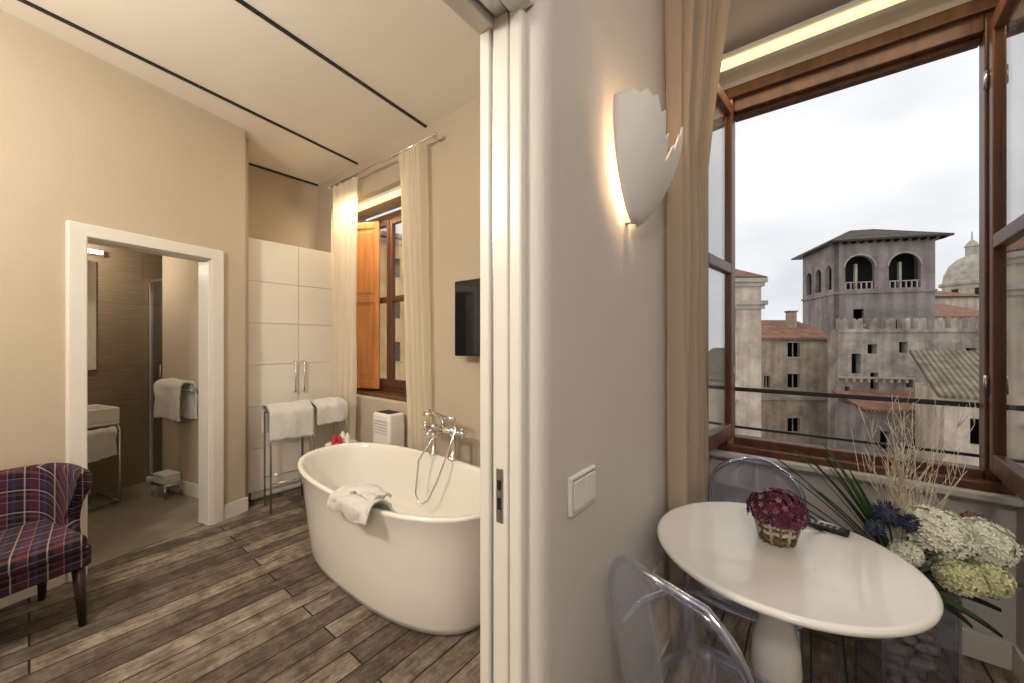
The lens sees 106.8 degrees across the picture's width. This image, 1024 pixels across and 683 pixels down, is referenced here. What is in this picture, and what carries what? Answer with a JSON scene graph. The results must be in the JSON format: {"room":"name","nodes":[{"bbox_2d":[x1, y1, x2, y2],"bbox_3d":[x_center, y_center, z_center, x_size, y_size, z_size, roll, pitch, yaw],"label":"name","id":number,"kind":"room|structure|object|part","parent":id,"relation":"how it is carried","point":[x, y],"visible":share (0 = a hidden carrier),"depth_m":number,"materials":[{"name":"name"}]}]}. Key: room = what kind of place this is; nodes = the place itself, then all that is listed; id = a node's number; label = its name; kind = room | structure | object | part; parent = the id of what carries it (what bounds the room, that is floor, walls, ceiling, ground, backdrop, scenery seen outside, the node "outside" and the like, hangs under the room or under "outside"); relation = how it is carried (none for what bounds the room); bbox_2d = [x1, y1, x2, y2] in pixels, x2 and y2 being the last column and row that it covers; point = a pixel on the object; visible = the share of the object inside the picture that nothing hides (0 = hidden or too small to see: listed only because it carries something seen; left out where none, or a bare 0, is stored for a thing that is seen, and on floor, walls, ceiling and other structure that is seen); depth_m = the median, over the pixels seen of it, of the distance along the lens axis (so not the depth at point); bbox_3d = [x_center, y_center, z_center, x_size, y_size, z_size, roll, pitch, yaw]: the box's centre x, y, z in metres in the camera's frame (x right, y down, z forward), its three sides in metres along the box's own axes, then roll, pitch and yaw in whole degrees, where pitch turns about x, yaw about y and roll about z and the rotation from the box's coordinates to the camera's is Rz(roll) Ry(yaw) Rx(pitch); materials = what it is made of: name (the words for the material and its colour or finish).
{"room":"hotel room","nodes":[
{"label":"hotel room","id":0,"kind":"room"},
{"bbox_2d":[0,10,244,504],"bbox_3d":[-3.170,-0.175,1.203,0.120,3.210,4.400,0,0,23],"label":"wall","id":1,"kind":"structure","parent":0,"point":[84,138],"depth_m":2.30,"materials":[{"name":"beige paint"}]},
{"bbox_2d":[0,497,247,608],"bbox_3d":[-3.005,1.370,1.413,0.016,0.120,3.916,0,0,23],"label":"baseboard","id":2,"kind":"structure","parent":1,"relation":"attached to","point":[237,507],"depth_m":2.21,"materials":[{"name":"white paint"}]},
{"bbox_2d":[65,220,223,582],"bbox_3d":[-2.532,0.355,2.666,0.165,2.150,0.848,0,0,23],"label":"door frame","id":3,"kind":"structure","parent":1,"relation":"attached to","point":[210,261],"depth_m":2.81,"materials":[{"name":"white paint"}]},
{"bbox_2d":[87,243,161,495],"bbox_3d":[-4.016,-0.175,3.309,0.101,3.210,3.200,0,0,23],"label":"wall","id":4,"kind":"structure","parent":0,"point":[120,378],"depth_m":3.73,"materials":[{"name":"stone"}]},
{"bbox_2d":[87,260,96,369],"bbox_3d":[-3.977,-0.240,3.243,0.025,1.000,0.610,0,0,23],"label":"mirror","id":5,"kind":"object","parent":4,"relation":"attached to","point":[91,265],"visible":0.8,"depth_m":3.49,"materials":[{"name":"grey mirror"}]},
{"bbox_2d":[87,249,103,256],"bbox_3d":[-3.918,-0.815,3.321,0.070,0.050,0.500,0,0,23],"label":"wall lamp","id":6,"kind":"object","parent":4,"relation":"attached to","point":[91,252],"depth_m":3.49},
{"bbox_2d":[162,138,247,496],"bbox_3d":[-2.859,-0.175,3.519,1.140,3.210,0.100,0,0,23],"label":"wall","id":7,"kind":"structure","parent":0,"point":[179,276],"depth_m":3.56,"materials":[{"name":"beige paint"}]},
{"bbox_2d":[161,480,197,497],"bbox_3d":[-2.886,1.362,3.468,1.130,0.124,0.014,0,0,23],"label":"baseboard","id":8,"kind":"structure","parent":7,"relation":"attached to","point":[188,488],"depth_m":3.51,"materials":[{"name":"white paint"}]},
{"bbox_2d":[181,388,197,390],"bbox_3d":[-3.046,0.430,3.490,0.478,0.018,0.097,0,0,23],"label":"towel rail","id":9,"kind":"object","parent":7,"relation":"attached to","point":[181,388],"visible":0.28,"depth_m":3.38,"materials":[{"name":"silver metal"}]},
{"bbox_2d":[153,378,197,421],"bbox_3d":[-3.062,0.520,3.456,0.411,0.376,0.167,0,0,23],"label":"bath towel","id":10,"kind":"object","parent":9,"relation":"on","point":[171,402],"visible":0.98,"depth_m":3.42,"materials":[{"name":"white fabric"}]},
{"bbox_2d":[0,0,479,184],"bbox_3d":[-1.768,-1.840,1.391,7.900,0.120,5.600,0,0,38],"label":"ceiling","id":11,"kind":"structure","parent":0,"point":[421,56],"depth_m":2.41,"materials":[{"name":"paint"}]},
{"bbox_2d":[18,0,426,185],"bbox_3d":[-2.232,-1.775,2.475,2.271,0.014,2.934,0,0,38],"label":"trim","id":12,"kind":"structure","parent":11,"relation":"attached to","point":[255,11],"depth_m":2.47,"materials":[{"name":"black metal"}]},
{"bbox_2d":[248,165,316,249],"bbox_3d":[-2.550,-0.175,3.972,0.080,3.210,0.970,0,0,38],"label":"wall","id":13,"kind":"structure","parent":0,"point":[282,209],"depth_m":4.03,"materials":[{"name":"beige paint"}]},
{"bbox_2d":[0,482,1018,682],"bbox_3d":[-1.494,1.487,1.207,7.240,0.126,5.450,0,0,38],"label":"floor","id":14,"kind":"structure","parent":0,"point":[244,597],"depth_m":1.91,"materials":[{"name":"brown wood"}]},
{"bbox_2d":[0,463,92,626],"bbox_3d":[-2.482,1.054,1.794,0.575,0.757,0.662,0,0,23],"label":"plaid armchair","id":15,"kind":"object","parent":14,"relation":"on","point":[42,540],"visible":1,"depth_m":1.97,"materials":[{"name":"fabric"}]},
{"bbox_2d":[87,485,91,505],"bbox_3d":[-3.755,1.304,3.284,0.170,0.240,0.170,0,0,23],"label":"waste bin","id":16,"kind":"object","parent":14,"relation":"on","point":[89,493],"visible":0.13,"depth_m":3.31,"materials":[{"name":"silver metal"}]},
{"bbox_2d":[87,404,120,510],"bbox_3d":[-3.777,0.918,3.163,0.445,1.000,0.620,0,0,23],"label":"washbasin","id":17,"kind":"object","parent":14,"relation":"on","point":[98,415],"visible":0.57,"depth_m":3.33,"materials":[{"name":"white ceramic"}]},
{"bbox_2d":[87,426,116,462],"bbox_3d":[-3.526,0.876,3.206,0.086,0.276,0.271,0,0,23],"label":"hand towel","id":18,"kind":"object","parent":17,"relation":"hanging from","point":[101,443],"visible":0.64,"depth_m":3.23,"materials":[{"name":"white fabric"}]},
{"bbox_2d":[146,278,161,481],"bbox_3d":[-3.399,0.397,4.161,0.350,2.054,0.847,0,0,23],"label":"shower enclosure","id":19,"kind":"object","parent":14,"relation":"on","point":[149,478],"visible":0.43,"depth_m":3.87,"materials":[{"name":"silver metal"}]},
{"bbox_2d":[150,469,182,499],"bbox_3d":[-3.190,1.316,3.509,0.240,0.216,0.140,0,0,23],"label":"stool","id":20,"kind":"object","parent":14,"relation":"on","point":[165,478],"visible":1,"depth_m":3.47,"materials":[{"name":"white fabric"}]},
{"bbox_2d":[264,409,311,513],"bbox_3d":[-1.963,1.003,3.326,0.316,0.842,0.256,0,0,-43],"label":"towel stand","id":21,"kind":"object","parent":14,"relation":"on","point":[265,410],"visible":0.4,"depth_m":3.30,"materials":[{"name":"silver metal"}]},
{"bbox_2d":[261,399,313,441],"bbox_3d":[-1.963,0.675,3.329,0.342,0.299,0.374,0,0,-43],"label":"towel","id":22,"kind":"object","parent":21,"relation":"on","point":[293,420],"visible":0.97,"depth_m":3.21,"materials":[{"name":"white fabric"}]},
{"bbox_2d":[248,237,332,500],"bbox_3d":[-2.262,0.256,3.813,0.548,2.348,0.815,0,0,38],"label":"wardrobe","id":23,"kind":"object","parent":14,"relation":"on","point":[290,288],"visible":0.62,"depth_m":3.58,"materials":[{"name":"white wood"}]},
{"bbox_2d":[301,404,346,495],"bbox_3d":[-1.756,1.003,3.558,0.256,0.842,0.316,0,0,38],"label":"towel stand","id":24,"kind":"object","parent":14,"relation":"on","point":[313,405],"visible":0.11,"depth_m":3.51,"materials":[{"name":"silver metal"}]},
{"bbox_2d":[309,397,347,424],"bbox_3d":[-1.756,0.635,3.560,0.363,0.223,0.289,0,0,38],"label":"towel","id":25,"kind":"object","parent":24,"relation":"on","point":[329,409],"visible":0.79,"depth_m":3.46,"materials":[{"name":"white fabric"}]},
{"bbox_2d":[325,439,356,446],"bbox_3d":[-1.462,1.148,3.262,0.268,0.555,0.260,0,0,38],"label":"stool","id":26,"kind":"object","parent":14,"relation":"on","point":[351,440],"visible":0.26,"depth_m":3.27,"materials":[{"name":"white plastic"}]},
{"bbox_2d":[331,431,349,444],"bbox_3d":[-1.482,0.825,3.256,0.136,0.090,0.161,0,0,-42],"label":"toiletry bottles","id":27,"kind":"object","parent":26,"relation":"on","point":[342,438],"visible":0.93,"depth_m":3.23,"materials":[{"name":"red plastic"}]},
{"bbox_2d":[297,442,479,634],"bbox_3d":[-0.736,1.120,2.412,1.758,0.620,0.832,0,0,38],"label":"freestanding bathtub","id":28,"kind":"object","parent":14,"relation":"on","point":[416,567],"visible":0.74,"depth_m":1.99,"materials":[{"name":"ceramic"}]},
{"bbox_2d":[327,483,396,525],"bbox_3d":[-0.759,0.849,1.955,0.409,0.229,0.208,0,0,38],"label":"towel","id":29,"kind":"object","parent":28,"relation":"on","point":[356,503],"visible":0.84,"depth_m":1.90,"materials":[{"name":"white fabric"}]},
{"bbox_2d":[415,409,466,505],"bbox_3d":[-0.544,0.813,2.672,0.444,0.617,0.241,0,0,38],"label":"mixer tap","id":30,"kind":"object","parent":28,"relation":"on","point":[433,428],"visible":1,"depth_m":2.66,"materials":[{"name":"silver metal"}]},
{"bbox_2d":[373,410,403,446],"bbox_3d":[-1.065,1.018,3.279,0.250,0.824,0.163,0,0,38],"label":"air conditioner","id":31,"kind":"object","parent":14,"relation":"on","point":[388,425],"visible":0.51,"depth_m":3.21,"materials":[{"name":"white plastic"}]},
{"bbox_2d":[607,554,771,682],"bbox_3d":[0.515,0.964,0.939,0.511,0.936,0.456,0,0,-29],"label":"chair","id":32,"kind":"object","parent":14,"relation":"on","point":[621,619],"visible":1,"depth_m":0.99,"materials":[{"name":"clear plastic"}]},
{"bbox_2d":[679,456,806,682],"bbox_3d":[0.979,0.985,1.589,0.451,0.895,0.511,0,0,41],"label":"chair","id":33,"kind":"object","parent":14,"relation":"on","point":[688,588],"visible":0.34,"depth_m":1.56,"materials":[{"name":"clear plastic"}]},
{"bbox_2d":[657,501,943,682],"bbox_3d":[0.885,1.059,1.275,0.745,0.738,0.745,0,0,38],"label":"pedestal table","id":34,"kind":"object","parent":14,"relation":"on","point":[854,585],"visible":0.91,"depth_m":1.16,"materials":[{"name":"white plastic"}]},
{"bbox_2d":[746,487,809,548],"bbox_3d":[0.919,0.600,1.320,0.184,0.182,0.184,0,0,38],"label":"flowers","id":35,"kind":"object","parent":34,"relation":"on","point":[779,516],"visible":1,"depth_m":1.27,"materials":[{"name":"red plant"}]},
{"bbox_2d":[804,519,849,536],"bbox_3d":[1.150,0.682,1.400,0.042,0.018,0.140,0,0,-42],"label":"remote control","id":36,"kind":"object","parent":34,"relation":"on","point":[840,531],"visible":0.76,"depth_m":1.38,"materials":[{"name":"plastic"}]},
{"bbox_2d":[854,563,961,682],"bbox_3d":[1.440,1.130,1.400,0.208,0.600,0.208,0,0,21],"label":"glass vase","id":37,"kind":"object","parent":14,"relation":"on","point":[906,660],"visible":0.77,"depth_m":1.36,"materials":[{"name":"clear glass"}]},
{"bbox_2d":[759,391,1023,637],"bbox_3d":[1.367,0.582,1.414,0.827,0.802,0.424,0,0,10],"label":"flower bouquet","id":38,"kind":"object","parent":37,"relation":"in","point":[924,532],"visible":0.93,"depth_m":1.32,"materials":[{"name":"white plant"}]},
{"bbox_2d":[526,0,709,682],"bbox_3d":[-0.453,-0.175,0.388,0.192,3.210,5.450,0,0,38],"label":"wall","id":39,"kind":"structure","parent":0,"point":[596,287],"depth_m":1.10,"materials":[{"name":"white paint"}]},
{"bbox_2d":[442,0,532,682],"bbox_3d":[-0.329,0.280,0.577,0.170,2.300,1.100,0,0,38],"label":"door frame","id":40,"kind":"structure","parent":39,"relation":"attached to","point":[500,25],"depth_m":0.97,"materials":[{"name":"white paint"}]},
{"bbox_2d":[568,464,595,516],"bbox_3d":[0.195,0.406,1.043,0.017,0.103,0.144,0,0,38],"label":"light switch","id":41,"kind":"object","parent":39,"relation":"attached to","point":[581,485],"visible":1,"depth_m":1.02,"materials":[{"name":"white plastic"}]},
{"bbox_2d":[613,87,683,227],"bbox_3d":[0.470,-0.575,1.270,0.167,0.370,0.397,0,0,38],"label":"wall sconce","id":42,"kind":"object","parent":39,"relation":"attached to","point":[645,173],"depth_m":1.16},
{"bbox_2d":[652,559,662,593],"bbox_3d":[0.602,0.965,1.562,0.014,0.090,0.120,0,0,38],"label":"wall","id":43,"kind":"structure","parent":0,"point":[658,569],"depth_m":1.55,"materials":[{"name":"beige paint"}]},
{"bbox_2d":[646,632,670,682],"bbox_3d":[0.679,1.370,1.660,0.014,0.120,1.810,0,0,38],"label":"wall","id":44,"kind":"structure","parent":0,"point":[666,650],"depth_m":1.59,"materials":[{"name":"beige paint"}]},
{"bbox_2d":[317,0,1023,654],"bbox_3d":[0.378,-0.175,2.744,6.200,3.210,0.720,0,0,38],"label":"wall","id":45,"kind":"structure","parent":0,"point":[749,21],"depth_m":2.38,"materials":[{"name":"beige paint"}]},
{"bbox_2d":[357,185,400,211],"bbox_3d":[-1.349,-1.404,3.784,1.100,0.052,0.090,0,0,38],"label":"strip light","id":46,"kind":"object","parent":45,"relation":"attached to","point":[394,192],"visible":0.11,"depth_m":3.71,"materials":[{"name":"white plastic"}]},
{"bbox_2d":[357,209,406,401],"bbox_3d":[-1.291,-0.400,3.898,1.350,1.900,0.290,0,0,38],"label":"window","id":47,"kind":"structure","parent":45,"relation":"in","point":[392,388],"depth_m":3.96,"materials":[{"name":"brown wood"}]},
{"bbox_2d":[356,221,379,388],"bbox_3d":[-1.612,-0.385,4.076,0.440,1.770,0.031,0,0,15],"label":"window shutter","id":48,"kind":"object","parent":47,"relation":"attached to","point":[368,233],"visible":0.59,"depth_m":4.04,"materials":[{"name":"brown wood"}]},
{"bbox_2d":[328,132,441,189],"bbox_3d":[-1.212,-1.590,3.464,1.688,0.040,0.125,0,0,38],"label":"curtain rod","id":49,"kind":"object","parent":45,"relation":"attached to","point":[434,135],"visible":0.95,"depth_m":3.29,"materials":[{"name":"silver metal"}]},
{"bbox_2d":[332,177,356,439],"bbox_3d":[-1.659,-0.220,3.775,0.445,2.700,0.114,0,0,38],"label":"sheer curtain","id":50,"kind":"object","parent":49,"relation":"hanging from","point":[344,364],"visible":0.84,"depth_m":3.72,"materials":[{"name":"white fabric"}]},
{"bbox_2d":[399,143,431,451],"bbox_3d":[-0.797,-0.220,3.100,0.346,2.700,0.101,0,0,38],"label":"sheer curtain","id":51,"kind":"object","parent":49,"relation":"hanging from","point":[413,163],"visible":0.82,"depth_m":3.04,"materials":[{"name":"white fabric"}]},
{"bbox_2d":[455,278,479,356],"bbox_3d":[-0.175,-0.165,2.640,0.520,0.540,0.127,0,0,38],"label":"television","id":52,"kind":"object","parent":45,"relation":"attached to","point":[467,292],"visible":0.41,"depth_m":2.67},
{"bbox_2d":[706,0,1023,499],"bbox_3d":[1.605,-0.435,1.855,1.151,2.190,0.699,0,0,38],"label":"window","id":53,"kind":"structure","parent":45,"relation":"in","point":[995,26],"depth_m":1.73,"materials":[{"name":"brown wood"}]},
{"bbox_2d":[664,0,730,672],"bbox_3d":[0.866,-0.160,1.682,0.264,3.120,0.529,0,0,38],"label":"window curtain","id":54,"kind":"object","parent":53,"relation":"hanging from","point":[695,30],"visible":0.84,"depth_m":1.65,"materials":[{"name":"beige fabric"}]},
{"bbox_2d":[720,0,904,71],"bbox_3d":[1.574,-1.584,1.879,1.090,0.052,0.090,0,0,38],"label":"strip light","id":55,"kind":"object","parent":53,"relation":"attached to","point":[853,10],"visible":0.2,"depth_m":1.92,"materials":[{"name":"white plastic"}]},
{"bbox_3d":[1.815,0.430,2.096,1.100,0.280,0.060,0,0,38],"label":"window railing","id":56,"kind":"part","parent":53,"relation":"part of","materials":[{"name":"black metal"}]},
{"bbox_2d":[709,447,1023,507],"bbox_3d":[1.693,0.677,1.989,1.200,0.035,0.100,0,0,38],"label":"window sill","id":57,"kind":"structure","parent":45,"relation":"attached to","point":[986,496],"depth_m":1.87,"materials":[{"name":"beige paint"}]},
{"bbox_2d":[931,620,1023,682],"bbox_3d":[1.534,1.370,1.771,1.180,0.120,0.620,0,0,38],"label":"baseboard","id":58,"kind":"structure","parent":45,"relation":"attached to","point":[989,649],"depth_m":1.70,"materials":[{"name":"white wood"}]},
{"label":"outside","id":59,"kind":"structure","parent":0,"visible":0},
{"bbox_3d":[84.793,15.680,75.412,280.000,0.500,216.600,0,0,38],"label":"ground","id":60,"kind":"structure","parent":59,"visible":0},
{"bbox_2d":[380,230,405,379],"bbox_3d":[-15.916,1.430,42.380,21.000,28.000,11.000,0,0,-30],"label":"palazzo","id":61,"kind":"structure","parent":60,"relation":"on","point":[400,371],"depth_m":38.97,"materials":[{"name":"beige stone"}]},
{"bbox_2d":[735,269,767,436],"bbox_3d":[14.918,3.830,35.203,11.300,23.200,9.650,0,0,3],"label":"building","id":62,"kind":"structure","parent":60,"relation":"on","point":[749,304],"depth_m":30.51,"materials":[{"name":"beige stone"}]},
{"bbox_2d":[761,311,827,445],"bbox_3d":[28.383,6.055,40.713,8.100,18.750,6.350,0,0,2],"label":"house","id":63,"kind":"structure","parent":60,"relation":"on","point":[794,354],"depth_m":37.91,"materials":[{"name":"grey stone"}]},
{"bbox_2d":[791,229,954,332],"bbox_3d":[39.007,1.480,42.383,10.150,27.900,9.100,0,0,16],"label":"tower house","id":64,"kind":"structure","parent":60,"relation":"on","point":[867,273],"depth_m":39.51,"materials":[{"name":"stone"}]},
{"bbox_2d":[833,391,914,456],"bbox_3d":[30.369,9.780,30.017,7.100,11.300,3.300,0,0,6],"label":"annex","id":65,"kind":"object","parent":60,"relation":"on","point":[848,414],"visible":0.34,"depth_m":29.40,"materials":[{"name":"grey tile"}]},
{"bbox_2d":[828,317,978,446],"bbox_3d":[35.828,6.730,31.690,16.100,17.400,1.700,0,0,10],"label":"wall","id":66,"kind":"structure","parent":60,"relation":"on","point":[872,358],"depth_m":31.92,"materials":[{"name":"grey stone"}]},
{"bbox_2d":[909,350,978,465],"bbox_3d":[31.210,8.030,22.480,9.600,14.800,7.300,0,0,37],"label":"house","id":67,"kind":"structure","parent":60,"relation":"on","point":[951,375],"depth_m":23.68,"materials":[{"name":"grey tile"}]},
{"bbox_2d":[935,291,978,309],"bbox_3d":[62.368,3.630,59.383,12.800,23.600,8.800,0,0,6],"label":"house","id":68,"kind":"structure","parent":60,"relation":"on","point":[965,300],"depth_m":55.12,"materials":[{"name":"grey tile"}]},
{"bbox_2d":[935,303,978,327],"bbox_3d":[51.343,5.080,49.085,14.800,20.700,8.400,0,0,6],"label":"house","id":69,"kind":"structure","parent":60,"relation":"on","point":[943,311],"depth_m":46.63,"materials":[{"name":"orange tile"}]},
{"bbox_2d":[938,232,978,294],"bbox_3d":[92.000,-3.270,76.000,16.000,37.400,16.000,0,0,38],"label":"dome","id":70,"kind":"object","parent":60,"relation":"on","point":[962,276],"visible":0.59,"depth_m":75.04,"materials":[{"name":"grey stone"}]}
]}

